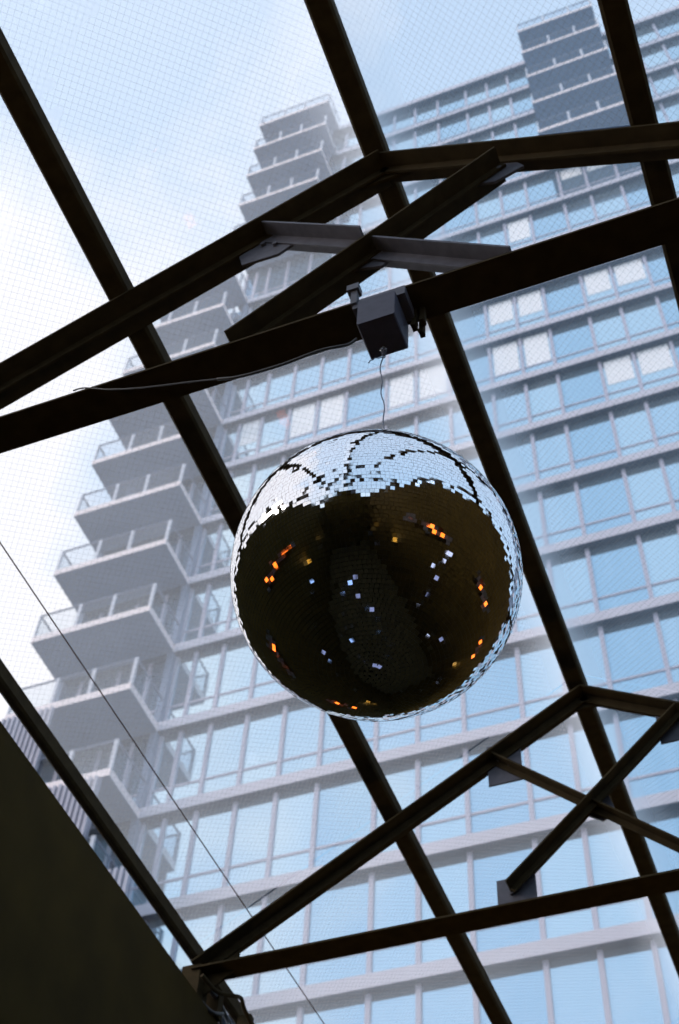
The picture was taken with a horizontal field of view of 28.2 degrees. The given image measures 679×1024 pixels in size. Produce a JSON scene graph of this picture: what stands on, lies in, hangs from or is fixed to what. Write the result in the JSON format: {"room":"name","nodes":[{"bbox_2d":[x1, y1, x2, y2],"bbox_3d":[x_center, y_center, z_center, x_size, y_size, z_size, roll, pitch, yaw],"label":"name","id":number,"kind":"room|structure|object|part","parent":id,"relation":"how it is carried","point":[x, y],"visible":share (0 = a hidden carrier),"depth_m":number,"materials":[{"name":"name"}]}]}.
{"room":"entertainment venue","nodes":[
{"label":"entertainment venue","id":0,"kind":"room"},
{"bbox_2d":[0,721,218,1023],"bbox_3d":[-2.127,1.829,3.089,0.200,5.845,18.200,-16,-56,14],"label":"wall","id":1,"kind":"structure","parent":0,"point":[75,949],"depth_m":6.12,"materials":[{"name":"black paint"}]},
{"bbox_2d":[0,121,678,453],"bbox_3d":[0.160,-1.085,5.469,4.710,1.630,0.180,-16,-56,14],"label":"roof truss","id":2,"kind":"object","parent":1,"relation":"on","point":[288,326],"visible":0.98,"depth_m":5.36,"materials":[{"name":"metal"}]},
{"bbox_2d":[73,338,357,390],"bbox_3d":[-0.487,-0.527,4.947,1.172,0.331,0.033,-15,-56,13],"label":"power cable","id":3,"kind":"object","parent":2,"relation":"hanging from","point":[355,339],"visible":1,"depth_m":4.77,"materials":[{"name":"grey plastic"}]},
{"bbox_2d":[0,27,511,1023],"bbox_3d":[-0.882,-0.807,6.004,0.103,0.104,17.800,-16,-56,14],"label":"purlin","id":4,"kind":"object","parent":2,"relation":"on","point":[16,92],"visible":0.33,"depth_m":6.20,"materials":[{"name":"paint"}]},
{"bbox_3d":[-0.296,-1.151,5.867,0.320,0.200,0.026,-16,-56,14],"label":"gusset plate","id":5,"kind":"part","parent":2,"relation":"part of","materials":[{"name":"grey metal"}]},
{"bbox_3d":[0.145,-1.042,5.427,0.220,0.280,0.026,-16,-56,14],"label":"gusset plate","id":6,"kind":"part","parent":2,"relation":"part of","materials":[{"name":"grey metal"}]},
{"bbox_3d":[0.209,-1.516,6.085,0.240,0.125,0.014,-16,-56,14],"label":"gusset plate","id":7,"kind":"part","parent":2,"relation":"part of","materials":[{"name":"paint"}]},
{"bbox_2d":[346,282,426,358],"bbox_3d":[0.176,-0.689,4.879,0.262,0.368,0.196,-16,-56,14],"label":"box","id":8,"kind":"object","parent":2,"relation":"attached to","point":[382,318],"visible":1,"depth_m":4.78,"materials":[{"name":"grey metal"}]},
{"bbox_2d":[368,348,386,428],"bbox_3d":[0.117,-0.326,4.405,0.064,0.838,0.021,3,-54,1],"label":"wire","id":9,"kind":"object","parent":8,"relation":"hanging from","point":[383,352],"visible":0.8,"depth_m":4.62,"materials":[{"name":"grey metal"}]},
{"bbox_2d":[230,429,522,721],"bbox_3d":[0.101,0.163,3.736,0.800,0.830,0.800,9,-54,-3],"label":"disco ball","id":10,"kind":"object","parent":9,"relation":"hanging from","point":[376,575],"visible":1,"depth_m":3.42,"materials":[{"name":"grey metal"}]},
{"bbox_2d":[304,0,678,977],"bbox_3d":[0.232,-1.510,6.264,0.108,0.148,17.800,-16,-56,14],"label":"ridge beam","id":11,"kind":"structure","parent":2,"relation":"on","point":[325,17],"depth_m":7.00,"materials":[{"name":"metal"}]},
{"bbox_3d":[0.629,-1.418,5.635,0.280,0.220,0.026,-16,-56,14],"label":"gusset plate","id":12,"kind":"part","parent":2,"relation":"part of","materials":[{"name":"grey metal"}]},
{"bbox_2d":[597,0,678,309],"bbox_3d":[1.263,-1.415,5.445,0.105,0.104,17.800,-16,-56,14],"label":"purlin","id":13,"kind":"object","parent":2,"relation":"on","point":[616,16],"visible":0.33,"depth_m":5.23,"materials":[{"name":"paint"}]},
{"bbox_2d":[334,0,390,150],"bbox_3d":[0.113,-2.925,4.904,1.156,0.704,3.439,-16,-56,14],"label":"roof beam edge","id":14,"kind":"structure","parent":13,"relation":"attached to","point":[338,3],"depth_m":5.94,"materials":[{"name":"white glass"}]},
{"bbox_2d":[182,684,678,1003],"bbox_3d":[1.387,1.538,7.324,4.710,1.640,0.185,-16,-56,14],"label":"roof truss","id":15,"kind":"object","parent":1,"relation":"on","point":[518,900],"visible":0.95,"depth_m":7.34,"materials":[{"name":"metal"}]},
{"bbox_2d":[0,659,254,1023],"bbox_3d":[-1.990,-0.095,5.729,0.058,0.104,17.800,-16,-56,14],"label":"beam","id":16,"kind":"structure","parent":15,"relation":"attached to","point":[10,689],"depth_m":6.86,"materials":[{"name":"metal"}]},
{"bbox_3d":[-0.787,2.574,7.313,0.110,0.213,0.120,-16,-56,14],"label":"bearing post","id":17,"kind":"part","parent":15,"relation":"part of","materials":[{"name":"metal"}]},
{"bbox_3d":[-0.674,2.526,7.328,0.260,0.303,0.014,-16,-56,14],"label":"gusset plate","id":18,"kind":"part","parent":15,"relation":"part of","materials":[{"name":"paint"}]},
{"bbox_2d":[200,974,253,1023],"bbox_3d":[-0.575,2.779,7.492,0.216,0.311,0.906,-16,-56,14],"label":"cable bundle","id":19,"kind":"object","parent":15,"relation":"attached to","point":[215,998],"visible":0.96,"depth_m":7.35,"materials":[{"name":"paint"}]},
{"bbox_3d":[0.947,1.440,7.778,0.200,0.300,0.026,-16,-56,14],"label":"gusset plate","id":20,"kind":"part","parent":15,"relation":"part of","materials":[{"name":"grey metal"}]},
{"bbox_3d":[0.921,1.981,7.028,0.210,0.210,0.026,-16,-56,14],"label":"gusset plate","id":21,"kind":"part","parent":15,"relation":"part of","materials":[{"name":"grey metal"}]},
{"bbox_3d":[1.440,1.112,7.949,0.240,0.125,0.014,-16,-56,14],"label":"gusset plate","id":22,"kind":"part","parent":15,"relation":"part of","materials":[{"name":"paint"}]},
{"bbox_3d":[1.414,1.596,7.284,0.150,0.160,0.026,-16,-56,14],"label":"gusset plate","id":23,"kind":"part","parent":15,"relation":"part of","materials":[{"name":"grey metal"}]},
{"bbox_3d":[1.881,1.173,7.539,0.220,0.250,0.026,-16,-56,14],"label":"gusset plate","id":24,"kind":"part","parent":15,"relation":"part of","materials":[{"name":"grey metal"}]},
{"bbox_3d":[3.276,7.907,7.607,4.470,6.450,0.200,-16,-56,14],"label":"wall","id":25,"kind":"structure","parent":0,"visible":0},
{"bbox_2d":[0,542,323,1023],"bbox_3d":[-1.716,-0.266,5.790,0.007,0.018,17.802,-16,-56,15],"label":"cable","id":26,"kind":"object","parent":25,"relation":"attached to","point":[0,542],"visible":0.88,"depth_m":6.80,"materials":[{"name":"brown plastic"}]},
{"label":"outside","id":27,"kind":"structure","parent":0,"visible":0},
{"bbox_3d":[17.753,39.286,25.395,280.000,0.100,280.000,-16,-56,14],"label":"street","id":28,"kind":"object","parent":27,"visible":0},
{"bbox_2d":[1,0,678,1023],"bbox_3d":[10.155,3.434,45.942,34.889,74.630,18.130,-16,-56,14],"label":"apartment tower","id":29,"kind":"structure","parent":28,"relation":"on","point":[576,375],"depth_m":39.30,"materials":[{"name":"blue"}]},
{"bbox_3d":[-9.390,3.592,42.095,0.060,1.110,0.070,-16,-56,14],"label":"railing post","id":30,"kind":"part","parent":29,"relation":"part of","materials":[{"name":"silver metal"}]},
{"bbox_3d":[-8.204,5.197,39.031,0.110,1.110,0.070,-16,-56,14],"label":"railing post","id":31,"kind":"part","parent":29,"relation":"part of","materials":[{"name":"silver metal"}]},
{"bbox_3d":[-9.246,1.649,44.758,0.060,1.110,0.070,-16,-56,14],"label":"railing post","id":32,"kind":"part","parent":29,"relation":"part of","materials":[{"name":"silver metal"}]},
{"bbox_3d":[-7.234,6.787,36.132,0.110,1.110,0.070,-16,-56,14],"label":"railing post","id":33,"kind":"part","parent":29,"relation":"part of","materials":[{"name":"silver metal"}]},
{"bbox_3d":[-8.057,3.215,41.748,0.110,1.110,0.070,-16,-56,14],"label":"railing post","id":34,"kind":"part","parent":29,"relation":"part of","materials":[{"name":"silver metal"}]},
{"bbox_3d":[-9.104,-0.269,47.386,0.060,1.110,0.070,-16,-56,14],"label":"railing post","id":35,"kind":"part","parent":29,"relation":"part of","materials":[{"name":"silver metal"}]},
{"bbox_3d":[-7.093,4.883,38.742,0.110,1.110,0.070,-16,-56,14],"label":"railing post","id":36,"kind":"part","parent":29,"relation":"part of","materials":[{"name":"silver metal"}]},
{"bbox_3d":[-7.360,5.380,39.783,4.048,0.040,1.740,-16,-56,14],"label":"handrail","id":37,"kind":"part","parent":29,"relation":"part of","materials":[{"name":"silver metal"}]},
{"bbox_3d":[-7.502,7.285,37.173,4.048,0.040,1.740,-16,-56,14],"label":"handrail","id":38,"kind":"part","parent":29,"relation":"part of","materials":[{"name":"silver metal"}]},
{"bbox_3d":[-6.119,8.374,33.140,0.110,1.110,0.070,-16,-56,14],"label":"railing post","id":39,"kind":"part","parent":29,"relation":"part of","materials":[{"name":"silver metal"}]},
{"bbox_3d":[-8.965,-2.148,49.960,0.060,1.110,0.070,-16,-56,14],"label":"railing post","id":40,"kind":"part","parent":29,"relation":"part of","materials":[{"name":"silver metal"}]},
{"bbox_3d":[-7.913,1.271,44.411,0.110,1.110,0.070,-16,-56,14],"label":"railing post","id":41,"kind":"part","parent":29,"relation":"part of","materials":[{"name":"silver metal"}]},
{"bbox_3d":[-7.645,9.229,34.510,4.048,0.040,1.740,-16,-56,14],"label":"handrail","id":42,"kind":"part","parent":29,"relation":"part of","materials":[{"name":"silver metal"}]},
{"bbox_3d":[-5.810,9.035,33.606,0.060,1.110,0.060,-16,-56,14],"label":"railing post","id":43,"kind":"part","parent":29,"relation":"part of","materials":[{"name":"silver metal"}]},
{"bbox_3d":[-7.214,3.398,42.499,4.048,0.040,1.740,-16,-56,14],"label":"handrail","id":44,"kind":"part","parent":29,"relation":"part of","materials":[{"name":"silver metal"}]},
{"bbox_3d":[-6.946,2.900,41.458,0.110,1.110,0.070,-16,-56,14],"label":"railing post","id":45,"kind":"part","parent":29,"relation":"part of","materials":[{"name":"silver metal"}]},
{"bbox_3d":[-5.975,6.431,35.803,0.110,1.110,0.070,-16,-56,14],"label":"railing post","id":46,"kind":"part","parent":29,"relation":"part of","materials":[{"name":"silver metal"}]},
{"bbox_3d":[-7.771,-0.646,47.038,0.110,1.110,0.070,-16,-56,14],"label":"railing post","id":47,"kind":"part","parent":29,"relation":"part of","materials":[{"name":"silver metal"}]},
{"bbox_3d":[-7.070,1.454,45.162,4.048,0.040,1.740,-16,-56,14],"label":"handrail","id":48,"kind":"part","parent":29,"relation":"part of","materials":[{"name":"silver metal"}]},
{"bbox_3d":[-5.666,7.091,36.269,0.060,1.110,0.060,-16,-56,14],"label":"railing post","id":49,"kind":"part","parent":29,"relation":"part of","materials":[{"name":"silver metal"}]},
{"bbox_3d":[-6.802,0.957,44.121,0.110,1.110,0.070,-16,-56,14],"label":"railing post","id":50,"kind":"part","parent":29,"relation":"part of","materials":[{"name":"silver metal"}]},
{"bbox_3d":[-7.632,-2.525,49.613,0.110,1.110,0.070,-16,-56,14],"label":"railing post","id":51,"kind":"part","parent":29,"relation":"part of","materials":[{"name":"silver metal"}]},
{"bbox_3d":[-5.834,4.526,38.413,0.110,1.110,0.070,-16,-56,14],"label":"railing post","id":52,"kind":"part","parent":29,"relation":"part of","materials":[{"name":"silver metal"}]},
{"bbox_3d":[-6.788,-2.342,50.364,4.048,0.040,1.740,-16,-56,14],"label":"handrail","id":53,"kind":"part","parent":29,"relation":"part of","materials":[{"name":"silver metal"}]},
{"bbox_3d":[-6.928,-0.463,47.789,4.048,0.040,1.740,-16,-56,14],"label":"handrail","id":54,"kind":"part","parent":29,"relation":"part of","materials":[{"name":"silver metal"}]},
{"bbox_3d":[-6.660,-0.961,46.748,0.110,1.110,0.070,-16,-56,14],"label":"railing post","id":55,"kind":"part","parent":29,"relation":"part of","materials":[{"name":"silver metal"}]},
{"bbox_3d":[-5.525,5.186,38.879,0.060,1.110,0.060,-16,-56,14],"label":"railing post","id":56,"kind":"part","parent":29,"relation":"part of","materials":[{"name":"silver metal"}]},
{"bbox_3d":[-5.687,2.543,41.130,0.110,1.110,0.070,-16,-56,14],"label":"railing post","id":57,"kind":"part","parent":29,"relation":"part of","materials":[{"name":"silver metal"}]},
{"bbox_3d":[-6.521,-2.840,49.323,0.110,1.110,0.070,-16,-56,14],"label":"railing post","id":58,"kind":"part","parent":29,"relation":"part of","materials":[{"name":"silver metal"}]},
{"bbox_3d":[-5.378,3.204,41.595,0.060,1.110,0.060,-16,-56,14],"label":"railing post","id":59,"kind":"part","parent":29,"relation":"part of","materials":[{"name":"silver metal"}]},
{"bbox_3d":[-5.543,0.600,43.793,0.110,1.110,0.070,-16,-56,14],"label":"railing post","id":60,"kind":"part","parent":29,"relation":"part of","materials":[{"name":"silver metal"}]},
{"bbox_3d":[-6.503,-6.190,55.637,4.048,0.040,1.740,-16,-56,14],"label":"handrail","id":61,"kind":"part","parent":29,"relation":"part of","materials":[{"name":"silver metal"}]},
{"bbox_3d":[-5.234,1.260,44.258,0.060,1.110,0.060,-16,-56,14],"label":"railing post","id":62,"kind":"part","parent":29,"relation":"part of","materials":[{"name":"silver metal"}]},
{"bbox_3d":[-5.401,-1.318,46.420,0.110,1.110,0.070,-16,-56,14],"label":"railing post","id":63,"kind":"part","parent":29,"relation":"part of","materials":[{"name":"silver metal"}]},
{"bbox_3d":[-6.236,-6.688,54.596,0.110,1.110,0.070,-16,-56,14],"label":"railing post","id":64,"kind":"part","parent":29,"relation":"part of","materials":[{"name":"silver metal"}]},
{"bbox_3d":[-5.092,-0.657,46.886,0.060,1.110,0.060,-16,-56,14],"label":"railing post","id":65,"kind":"part","parent":29,"relation":"part of","materials":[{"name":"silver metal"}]},
{"bbox_3d":[-6.092,-8.632,57.259,0.110,1.110,0.070,-16,-56,14],"label":"railing post","id":66,"kind":"part","parent":29,"relation":"part of","materials":[{"name":"silver metal"}]},
{"bbox_3d":[-6.359,-8.134,58.300,4.048,0.040,1.740,-16,-56,14],"label":"handrail","id":67,"kind":"part","parent":29,"relation":"part of","materials":[{"name":"silver metal"}]},
{"bbox_3d":[-4.977,-7.045,54.267,0.110,1.110,0.070,-16,-56,14],"label":"railing post","id":68,"kind":"part","parent":29,"relation":"part of","materials":[{"name":"silver metal"}]},
{"bbox_3d":[-6.647,-4.247,52.974,4.048,0.040,1.740,-16,-56,14],"label":"handrail","id":69,"kind":"part","parent":29,"relation":"part of","materials":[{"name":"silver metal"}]},
{"bbox_3d":[-4.833,-8.988,56.930,0.110,1.110,0.070,-16,-56,14],"label":"railing post","id":70,"kind":"part","parent":29,"relation":"part of","materials":[{"name":"silver metal"}]},
{"bbox_2d":[239,419,259,445],"bbox_3d":[-3.389,-2.999,51.130,0.697,1.522,0.010,-16,-56,14],"label":"roller blind","id":71,"kind":"object","parent":29,"relation":"hanging from","point":[249,429],"depth_m":51.17,"materials":[{"name":"white fabric"}]},
{"bbox_3d":[-2.573,-15.295,65.954,4.048,0.040,1.740,-16,-56,14],"label":"handrail","id":72,"kind":"part","parent":29,"relation":"part of","materials":[{"name":"silver metal"}]},
{"bbox_3d":[-2.414,-17.433,68.883,4.048,0.040,1.740,-16,-56,14],"label":"handrail","id":73,"kind":"part","parent":29,"relation":"part of","materials":[{"name":"silver metal"}]},
{"bbox_3d":[-2.256,-19.571,71.813,4.048,0.040,1.740,-16,-56,14],"label":"handrail","id":74,"kind":"part","parent":29,"relation":"part of","materials":[{"name":"silver metal"}]},
{"bbox_3d":[-2.107,-21.579,74.564,4.048,0.040,1.740,-16,-56,14],"label":"handrail","id":75,"kind":"part","parent":29,"relation":"part of","materials":[{"name":"silver metal"}]},
{"bbox_2d":[289,402,315,437],"bbox_3d":[-1.371,-3.421,50.392,0.913,2.039,0.010,-16,-56,14],"label":"roller blind","id":76,"kind":"object","parent":29,"relation":"hanging from","point":[302,416],"depth_m":50.42,"materials":[{"name":"white fabric"}]},
{"bbox_2d":[319,394,343,428],"bbox_3d":[-0.294,-3.726,50.111,0.913,2.039,0.010,-16,-56,14],"label":"roller blind","id":77,"kind":"object","parent":29,"relation":"hanging from","point":[331,406],"depth_m":50.12,"materials":[{"name":"white fabric"}]},
{"bbox_2d":[389,373,412,409],"bbox_3d":[2.259,-4.412,49.392,0.913,2.169,0.010,-16,-56,14],"label":"roller blind","id":78,"kind":"object","parent":29,"relation":"hanging from","point":[400,384],"depth_m":49.40,"materials":[{"name":"white fabric"}]},
{"bbox_2d":[419,363,446,400],"bbox_3d":[3.386,-4.731,49.098,1.022,2.169,0.010,-16,-56,14],"label":"roller blind","id":79,"kind":"object","parent":29,"relation":"hanging from","point":[432,376],"depth_m":49.07,"materials":[{"name":"white fabric"}]},
{"bbox_2d":[488,299,513,325],"bbox_3d":[6.115,-7.568,51.315,0.913,1.610,0.010,-16,-56,14],"label":"roller blind","id":80,"kind":"object","parent":29,"relation":"hanging from","point":[500,311],"depth_m":51.33,"materials":[{"name":"white fabric"}]},
{"bbox_2d":[492,341,519,375],"bbox_3d":[5.962,-5.499,48.479,0.913,2.039,0.010,-16,-56,14],"label":"roller blind","id":81,"kind":"object","parent":29,"relation":"hanging from","point":[505,354],"depth_m":48.49,"materials":[{"name":"white fabric"}]},
{"bbox_2d":[507,217,530,242],"bbox_3d":[7.467,-11.739,56.339,0.889,1.892,0.010,-16,-56,14],"label":"roller blind","id":82,"kind":"object","parent":29,"relation":"hanging from","point":[518,228],"depth_m":56.36,"materials":[{"name":"white fabric"}]},
{"bbox_2d":[517,290,542,316],"bbox_3d":[7.181,-7.870,51.037,0.889,1.610,0.010,-16,-56,14],"label":"roller blind","id":83,"kind":"object","parent":29,"relation":"hanging from","point":[529,302],"depth_m":51.04,"materials":[{"name":"white fabric"}]},
{"bbox_2d":[523,332,550,365],"bbox_3d":[7.027,-5.800,48.201,0.889,2.039,0.010,-16,-56,14],"label":"roller blind","id":84,"kind":"object","parent":29,"relation":"hanging from","point":[536,345],"depth_m":48.20,"materials":[{"name":"white fabric"}]},
{"bbox_3d":[11.412,-25.410,71.038,3.938,0.040,1.740,-16,-56,14],"label":"handrail","id":85,"kind":"part","parent":29,"relation":"part of","materials":[{"name":"silver metal"}]},
{"bbox_3d":[11.263,-23.401,68.287,3.938,0.040,1.740,-16,-56,14],"label":"handrail","id":86,"kind":"part","parent":29,"relation":"part of","materials":[{"name":"silver metal"}]},
{"bbox_3d":[11.105,-21.263,65.357,3.938,0.040,1.740,-16,-56,14],"label":"handrail","id":87,"kind":"part","parent":29,"relation":"part of","materials":[{"name":"silver metal"}]},
{"bbox_2d":[560,167,581,179],"bbox_3d":[10.068,-14.773,58.920,0.901,0.965,0.010,-16,-56,14],"label":"roller blind","id":88,"kind":"object","parent":29,"relation":"hanging from","point":[565,173],"depth_m":58.86,"materials":[{"name":"white fabric"}]},
{"bbox_3d":[10.947,-19.125,62.428,3.938,0.040,1.740,-16,-56,14],"label":"handrail","id":89,"kind":"part","parent":29,"relation":"part of","materials":[{"name":"silver metal"}]},
{"bbox_3d":[10.788,-16.987,59.499,3.938,0.040,1.740,-16,-56,14],"label":"handrail","id":90,"kind":"part","parent":29,"relation":"part of","materials":[{"name":"silver metal"}]},
{"bbox_2d":[586,165,606,171],"bbox_3d":[11.201,-15.094,58.624,1.046,0.965,0.010,-16,-56,14],"label":"roller blind","id":91,"kind":"object","parent":29,"relation":"hanging from","point":[589,168],"depth_m":58.34,"materials":[{"name":"white fabric"}]},
{"bbox_2d":[583,269,611,295],"bbox_3d":[9.608,-8.558,50.404,0.901,1.610,0.010,-16,-56,14],"label":"roller blind","id":92,"kind":"object","parent":29,"relation":"hanging from","point":[595,281],"depth_m":50.40,"materials":[{"name":"white fabric"}]},
{"bbox_2d":[603,355,634,384],"bbox_3d":[9.325,-4.743,45.176,0.901,1.498,0.010,-16,-56,14],"label":"roller blind","id":93,"kind":"object","parent":29,"relation":"hanging from","point":[617,369],"depth_m":45.17,"materials":[{"name":"white fabric"}]},
{"bbox_2d":[613,258,645,286],"bbox_3d":[10.740,-8.879,50.109,1.046,1.610,0.010,-16,-56,14],"label":"roller blind","id":94,"kind":"object","parent":29,"relation":"hanging from","point":[629,271],"depth_m":50.12,"materials":[{"name":"white fabric"}]},
{"bbox_2d":[636,344,673,374],"bbox_3d":[10.458,-5.064,44.881,1.046,1.498,0.010,-16,-56,14],"label":"roller blind","id":95,"kind":"object","parent":29,"relation":"hanging from","point":[651,359],"depth_m":44.87,"materials":[{"name":"white fabric"}]}
]}

